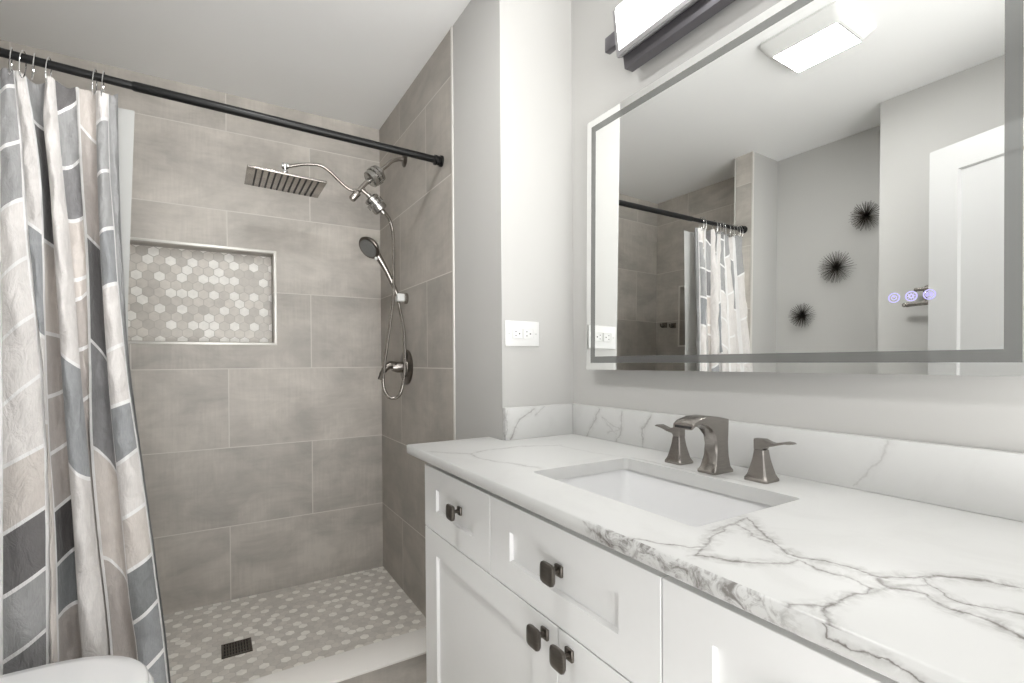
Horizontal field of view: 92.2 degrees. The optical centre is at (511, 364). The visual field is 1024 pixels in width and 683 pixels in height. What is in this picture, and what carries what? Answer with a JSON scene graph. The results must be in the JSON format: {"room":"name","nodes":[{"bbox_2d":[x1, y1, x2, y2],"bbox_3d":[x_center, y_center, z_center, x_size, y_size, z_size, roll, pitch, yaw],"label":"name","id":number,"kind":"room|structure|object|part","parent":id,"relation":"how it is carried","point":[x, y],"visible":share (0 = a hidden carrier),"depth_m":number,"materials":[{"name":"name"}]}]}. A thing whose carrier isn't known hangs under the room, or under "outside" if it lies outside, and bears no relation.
{"room":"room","nodes":[
{"label":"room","id":0,"kind":"room"},
{"bbox_2d":[13,108,134,656],"bbox_3d":[-1.324,0.173,1.397,0.423,1.885,0.012,-1,0,-31],"label":"curtain liner","id":1,"kind":"object","parent":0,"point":[125,116],"visible":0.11,"depth_m":1.49,"materials":[{"name":"white fabric"}]},
{"bbox_2d":[0,68,170,682],"bbox_3d":[-1.216,0.150,1.264,0.602,1.881,0.312,-1,0,-31],"label":"shower curtain","id":2,"kind":"object","parent":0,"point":[78,566],"visible":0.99,"depth_m":1.34,"materials":[{"name":"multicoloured fabric"}]},
{"bbox_2d":[0,40,382,614],"bbox_3d":[-1.452,-0.034,2.359,1.950,2.500,0.130,-1,0,-31],"label":"wall","id":3,"kind":"structure","parent":0,"point":[262,464],"depth_m":2.41,"materials":[{"name":"tile"}]},
{"bbox_2d":[128,237,276,344],"bbox_3d":[-1.493,-0.324,2.314,0.696,0.467,0.104,-1,0,-31],"label":"shower niche","id":4,"kind":"object","parent":3,"relation":"attached to","point":[179,292],"visible":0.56,"depth_m":2.35,"materials":[{"name":"tile"}]},
{"bbox_2d":[0,0,470,129],"bbox_3d":[-0.504,-1.313,1.008,2.200,0.060,3.450,-1,0,-31],"label":"ceiling","id":5,"kind":"structure","parent":0,"point":[351,61],"depth_m":1.96,"materials":[{"name":"paint"}]},
{"bbox_2d":[163,566,425,682],"bbox_3d":[-1.177,1.172,1.864,1.688,0.090,1.005,-1,0,-31],"label":"floor","id":6,"kind":"structure","parent":0,"point":[289,627],"depth_m":2.12,"materials":[{"name":"grey tile"}]},
{"bbox_2d":[221,637,252,658],"bbox_3d":[-1.089,1.123,1.952,0.106,0.004,0.106,-1,0,-31],"label":"shower drain","id":7,"kind":"object","parent":6,"relation":"on","point":[242,646],"visible":1,"depth_m":1.95,"materials":[{"name":"grey metal"}]},
{"bbox_2d":[243,628,426,682],"bbox_3d":[-0.839,1.099,1.550,1.424,0.115,0.154,-1,0,-31],"label":"shower curb","id":8,"kind":"object","parent":6,"relation":"on","point":[401,658],"visible":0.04,"depth_m":1.73,"materials":[{"name":"stone"}]},
{"bbox_2d":[379,30,453,616],"bbox_3d":[-0.404,-0.042,2.353,0.162,2.500,0.963,-1,0,-31],"label":"wall","id":9,"kind":"structure","parent":0,"point":[417,196],"depth_m":2.24,"materials":[{"name":"tile"}]},
{"bbox_2d":[244,156,406,201],"bbox_3d":[-0.805,-0.874,2.195,0.673,0.276,0.223,-1,0,-31],"label":"shower","id":10,"kind":"object","parent":9,"relation":"attached to","point":[284,181],"visible":0.98,"depth_m":2.11,"materials":[{"name":"grey metal"}]},
{"bbox_3d":[-0.965,-0.777,2.099,0.298,0.030,0.223,-1,0,-31],"label":"head plate","id":11,"kind":"part","parent":10,"relation":"part of","materials":[{"name":"silver metal"}]},
{"bbox_3d":[-0.816,-0.829,2.175,0.335,0.098,0.013,-1,0,-31],"label":"curved arm","id":12,"kind":"part","parent":10,"relation":"part of","materials":[{"name":"silver metal"}]},
{"bbox_3d":[-0.713,-0.763,2.237,0.051,0.053,0.031,-1,0,-31],"label":"diverter knob","id":13,"kind":"part","parent":10,"relation":"part of","materials":[{"name":"silver metal"}]},
{"bbox_2d":[364,165,385,186],"bbox_3d":[-0.636,-0.870,2.284,0.096,0.097,0.086,-1,0,-31],"label":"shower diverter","id":14,"kind":"object","parent":10,"relation":"attached to","point":[375,175],"visible":1,"depth_m":2.26,"materials":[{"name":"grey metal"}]},
{"bbox_2d":[365,193,385,214],"bbox_3d":[-0.631,-0.742,2.287,0.095,0.095,0.078,-1,0,-31],"label":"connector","id":15,"kind":"object","parent":10,"relation":"attached to","point":[375,203],"visible":1,"depth_m":2.26,"materials":[{"name":"grey metal"}]},
{"bbox_2d":[378,349,412,384],"bbox_3d":[-0.562,0.015,2.323,0.140,0.170,0.170,-1,0,-31],"label":"shower valve","id":16,"kind":"object","parent":9,"relation":"attached to","point":[397,367],"visible":0.9,"depth_m":2.31,"materials":[{"name":"grey metal"}]},
{"bbox_3d":[-0.584,0.030,2.311,0.091,0.090,0.040,-1,0,-31],"label":"lever","id":17,"kind":"part","parent":16,"relation":"part of","materials":[{"name":"grey metal"}]},
{"bbox_2d":[395,293,408,303],"bbox_3d":[-0.525,-0.313,2.343,0.050,0.052,0.058,-1,0,-31],"label":"bracket","id":18,"kind":"object","parent":9,"relation":"attached to","point":[399,297],"visible":0.97,"depth_m":2.33,"materials":[{"name":"silver metal"}]},
{"bbox_2d":[359,236,398,295],"bbox_3d":[-0.612,-0.451,2.291,0.184,0.260,0.104,-1,0,-31],"label":"shower","id":19,"kind":"object","parent":18,"relation":"in","point":[369,247],"visible":0.98,"depth_m":2.27,"materials":[{"name":"grey metal"}]},
{"bbox_3d":[-0.595,-0.431,2.310,0.136,0.220,0.041,-1,0,-31],"label":"handle","id":20,"kind":"part","parent":19,"relation":"part of","materials":[{"name":"silver metal"}]},
{"bbox_2d":[381,209,405,399],"bbox_3d":[-0.560,-0.285,2.311,0.120,0.902,0.055,-1,0,-31],"label":"shower hose","id":21,"kind":"object","parent":18,"relation":"attached to","point":[388,396],"visible":0.98,"depth_m":2.31,"materials":[{"name":"silver metal"}]},
{"bbox_2d":[450,26,455,439],"bbox_3d":[-0.222,-0.070,1.893,0.008,2.440,0.012,-1,0,-31],"label":"trim","id":22,"kind":"structure","parent":9,"relation":"attached to","point":[451,27],"depth_m":1.89,"materials":[{"name":"white"}]},
{"bbox_2d":[453,0,573,439],"bbox_3d":[0.048,-0.042,1.846,0.411,2.500,0.372,-1,0,-31],"label":"wall","id":23,"kind":"structure","parent":0,"point":[512,59],"depth_m":1.67,"materials":[{"name":"paint"}]},
{"bbox_2d":[505,320,538,346],"bbox_3d":[0.035,-0.100,1.615,0.132,0.084,0.008,-1,0,-31],"label":"wall outlet","id":24,"kind":"object","parent":23,"relation":"attached to","point":[517,333],"visible":1,"depth_m":1.61,"materials":[{"name":"white plastic"}]},
{"bbox_2d":[512,328,522,338],"bbox_3d":[0.018,-0.099,1.602,0.037,0.033,0.003,-1,0,-31],"label":"socket","id":25,"kind":"object","parent":24,"relation":"attached to","point":[517,333],"depth_m":1.60,"materials":[{"name":"white plastic"}]},
{"bbox_2d":[523,329,532,338],"bbox_3d":[0.054,-0.100,1.624,0.037,0.033,0.003,-1,0,-31],"label":"socket","id":26,"kind":"object","parent":24,"relation":"attached to","point":[527,333],"depth_m":1.62,"materials":[{"name":"white plastic"}]},
{"bbox_2d":[503,404,572,440],"bbox_3d":[0.090,0.190,1.641,0.268,0.104,0.019,-1,0,-31],"label":"backsplash","id":27,"kind":"structure","parent":23,"relation":"attached to","point":[523,422],"depth_m":1.63,"materials":[{"name":"stone"}]},
{"bbox_2d":[571,0,1023,452],"bbox_3d":[0.776,-0.042,0.918,0.122,2.500,1.970,-1,0,-31],"label":"wall","id":28,"kind":"structure","parent":0,"point":[985,412],"depth_m":1.17,"materials":[{"name":"paint"}]},
{"bbox_2d":[605,0,734,71],"bbox_3d":[0.494,-0.927,1.149,0.106,0.154,0.730,-1,0,-31],"label":"vanity light","id":29,"kind":"object","parent":28,"relation":"attached to","point":[643,29],"visible":1,"depth_m":1.31,"materials":[{"name":"grey glass"}]},
{"bbox_3d":[0.467,-0.937,1.133,0.038,0.128,0.640,-1,0,-31],"label":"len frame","id":30,"kind":"part","parent":29,"relation":"part of","materials":[{"name":"grey glass"}]},
{"bbox_2d":[570,403,1023,521],"bbox_3d":[0.548,0.189,1.160,0.020,0.104,1.316,-1,0,-31],"label":"backsplash","id":31,"kind":"structure","parent":28,"relation":"attached to","point":[990,482],"depth_m":0.94,"materials":[{"name":"stone"}]},
{"bbox_2d":[586,0,1023,375],"bbox_3d":[0.521,-0.382,1.171,0.022,0.800,1.032,0,0,-31],"label":"wall mirror","id":32,"kind":"object","parent":28,"relation":"attached to","point":[824,186],"visible":1,"depth_m":0.98,"materials":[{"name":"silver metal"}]},
{"bbox_3d":[-0.190,1.187,0.529,2.200,0.060,2.300,-1,0,-31],"label":"floor","id":33,"kind":"structure","parent":0,"visible":0},
{"bbox_2d":[0,655,153,682],"bbox_3d":[-1.157,0.778,0.944,0.765,0.768,0.426,-1,0,-31],"label":"toilet","id":34,"kind":"object","parent":33,"relation":"on","point":[109,668],"visible":1,"depth_m":1.16,"materials":[{"name":"white ceramic"}]},
{"bbox_3d":[-1.058,0.763,1.004,0.532,0.025,0.426,-1,0,-31],"label":"seat","id":35,"kind":"part","parent":34,"relation":"part of","materials":[{"name":"white plastic"}]},
{"bbox_2d":[425,464,898,682],"bbox_3d":[0.294,0.715,1.044,0.550,0.872,1.363,-1,0,-31],"label":"vanity cabinet","id":36,"kind":"object","parent":33,"relation":"on","point":[515,594],"visible":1,"depth_m":0.90,"materials":[{"name":"white wood"}]},
{"bbox_3d":[-0.152,0.388,1.295,0.036,0.041,0.041,-1,0,-31],"label":"knob","id":37,"kind":"part","parent":36,"relation":"part of","materials":[{"name":"grey metal"}]},
{"bbox_3d":[-0.150,0.397,1.330,0.020,0.184,0.414,-1,0,-31],"label":"drawer","id":38,"kind":"part","parent":36,"relation":"part of","materials":[{"name":"white wood"}]},
{"bbox_3d":[-0.079,0.772,1.220,0.020,0.560,0.676,-1,0,-31],"label":"door","id":39,"kind":"part","parent":36,"relation":"part of","materials":[{"name":"white wood"}]},
{"bbox_3d":[0.051,0.521,0.947,0.036,0.041,0.041,-1,0,-31],"label":"knob","id":40,"kind":"part","parent":36,"relation":"part of","materials":[{"name":"grey metal"}]},
{"bbox_3d":[0.075,0.388,0.919,0.036,0.041,0.041,-1,0,-31],"label":"knob","id":41,"kind":"part","parent":36,"relation":"part of","materials":[{"name":"grey metal"}]},
{"bbox_3d":[0.090,0.523,0.881,0.036,0.041,0.041,-1,0,-31],"label":"knob","id":42,"kind":"part","parent":36,"relation":"part of","materials":[{"name":"grey metal"}]},
{"bbox_3d":[0.090,0.397,0.932,0.020,0.184,0.511,-1,0,-31],"label":"drawer","id":43,"kind":"part","parent":36,"relation":"part of","materials":[{"name":"white wood"}]},
{"bbox_3d":[0.161,0.773,0.822,0.020,0.560,0.248,-1,0,-31],"label":"door","id":44,"kind":"part","parent":36,"relation":"part of","materials":[{"name":"white wood"}]},
{"bbox_2d":[407,403,1023,682],"bbox_3d":[0.287,0.206,1.055,0.576,0.132,1.406,-1,0,-31],"label":"countertop","id":45,"kind":"structure","parent":36,"relation":"on","point":[902,560],"depth_m":0.75,"materials":[{"name":"stone"}]},
{"bbox_2d":[558,469,772,526],"bbox_3d":[0.286,0.345,1.009,0.331,0.143,0.488,-1,0,-31],"label":"sink","id":46,"kind":"object","parent":45,"relation":"in","point":[686,504],"visible":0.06,"depth_m":1.16,"materials":[{"name":"white ceramic"}]},
{"bbox_2d":[655,415,795,483],"bbox_3d":[0.425,0.177,1.096,0.145,0.130,0.352,-1,0,-31],"label":"faucet","id":47,"kind":"object","parent":45,"relation":"on","point":[715,461],"visible":1,"depth_m":1.09,"materials":[{"name":"silver metal"}]},
{"bbox_3d":[0.395,0.165,1.237,0.024,0.024,0.080,-1,0,-31],"label":"lever","id":48,"kind":"part","parent":47,"relation":"part of","materials":[{"name":"silver metal"}]},
{"bbox_3d":[0.410,0.210,1.212,0.051,0.064,0.051,-1,0,-31],"label":"handle","id":49,"kind":"part","parent":47,"relation":"part of","materials":[{"name":"silver metal"}]},
{"bbox_2d":[675,425,690,428],"bbox_3d":[0.365,0.134,1.056,0.002,0.006,0.040,-1,0,-31],"label":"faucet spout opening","id":50,"kind":"object","parent":47,"relation":"attached to","point":[676,426],"depth_m":1.05,"materials":[{"name":"black metal"}]},
{"bbox_3d":[0.426,0.177,1.092,0.141,0.130,0.053,-1,0,-31],"label":"spout","id":51,"kind":"part","parent":47,"relation":"part of","materials":[{"name":"silver metal"}]},
{"bbox_3d":[0.520,0.210,1.029,0.051,0.064,0.051,-1,0,-31],"label":"handle","id":52,"kind":"part","parent":47,"relation":"part of","materials":[{"name":"silver metal"}]},
{"bbox_3d":[0.535,0.166,1.004,0.024,0.024,0.080,-1,0,-31],"label":"lever","id":53,"kind":"part","parent":47,"relation":"part of","materials":[{"name":"silver metal"}]},
{"bbox_3d":[0.335,0.398,0.526,0.020,0.184,0.430,-1,0,-31],"label":"drawer","id":54,"kind":"part","parent":36,"relation":"part of","materials":[{"name":"white wood"}]},
{"bbox_3d":[-1.594,-0.026,1.149,0.257,2.500,0.111,-1,0,-31],"label":"tile","id":55,"kind":"structure","parent":0,"visible":0},
{"bbox_2d":[0,47,443,166],"bbox_3d":[-0.884,-0.818,1.592,1.432,0.066,0.047,-1,0,-33],"label":"curtain rod","id":56,"kind":"object","parent":55,"relation":"attached to","point":[147,89],"visible":1,"depth_m":1.56,"materials":[{"name":"black metal"}]},
{"bbox_2d":[8,47,12,74],"bbox_3d":[-1.329,-0.803,1.307,0.009,0.075,0.036,-1,0,-39],"label":"curtain ring","id":57,"kind":"object","parent":56,"relation":"hanging from","point":[11,48],"visible":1,"depth_m":1.30,"materials":[{"name":"silver metal"}]},
{"bbox_2d":[18,50,26,77],"bbox_3d":[-1.310,-0.803,1.320,0.009,0.075,0.036,-1,0,-22],"label":"curtain ring","id":58,"kind":"object","parent":56,"relation":"hanging from","point":[21,50],"visible":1,"depth_m":1.31,"materials":[{"name":"silver metal"}]},
{"bbox_2d":[31,53,35,79],"bbox_3d":[-1.292,-0.803,1.331,0.009,0.075,0.036,-1,0,-42],"label":"curtain ring","id":59,"kind":"object","parent":56,"relation":"hanging from","point":[34,55],"visible":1,"depth_m":1.32,"materials":[{"name":"silver metal"}]},
{"bbox_2d":[45,57,51,83],"bbox_3d":[-1.267,-0.803,1.347,0.009,0.075,0.036,-1,0,-25],"label":"curtain ring","id":60,"kind":"object","parent":56,"relation":"hanging from","point":[47,57],"visible":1,"depth_m":1.34,"materials":[{"name":"silver metal"}]},
{"bbox_2d":[92,69,96,94],"bbox_3d":[-1.186,-0.802,1.401,0.009,0.075,0.036,-1,0,-25],"label":"curtain ring","id":61,"kind":"object","parent":56,"relation":"hanging from","point":[94,69],"visible":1,"depth_m":1.39,"materials":[{"name":"silver metal"}]},
{"bbox_2d":[101,71,104,96],"bbox_3d":[-1.171,-0.802,1.410,0.009,0.075,0.036,-1,0,-34],"label":"curtain ring","id":62,"kind":"object","parent":56,"relation":"hanging from","point":[103,73],"visible":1,"depth_m":1.40,"materials":[{"name":"silver metal"}]}
]}

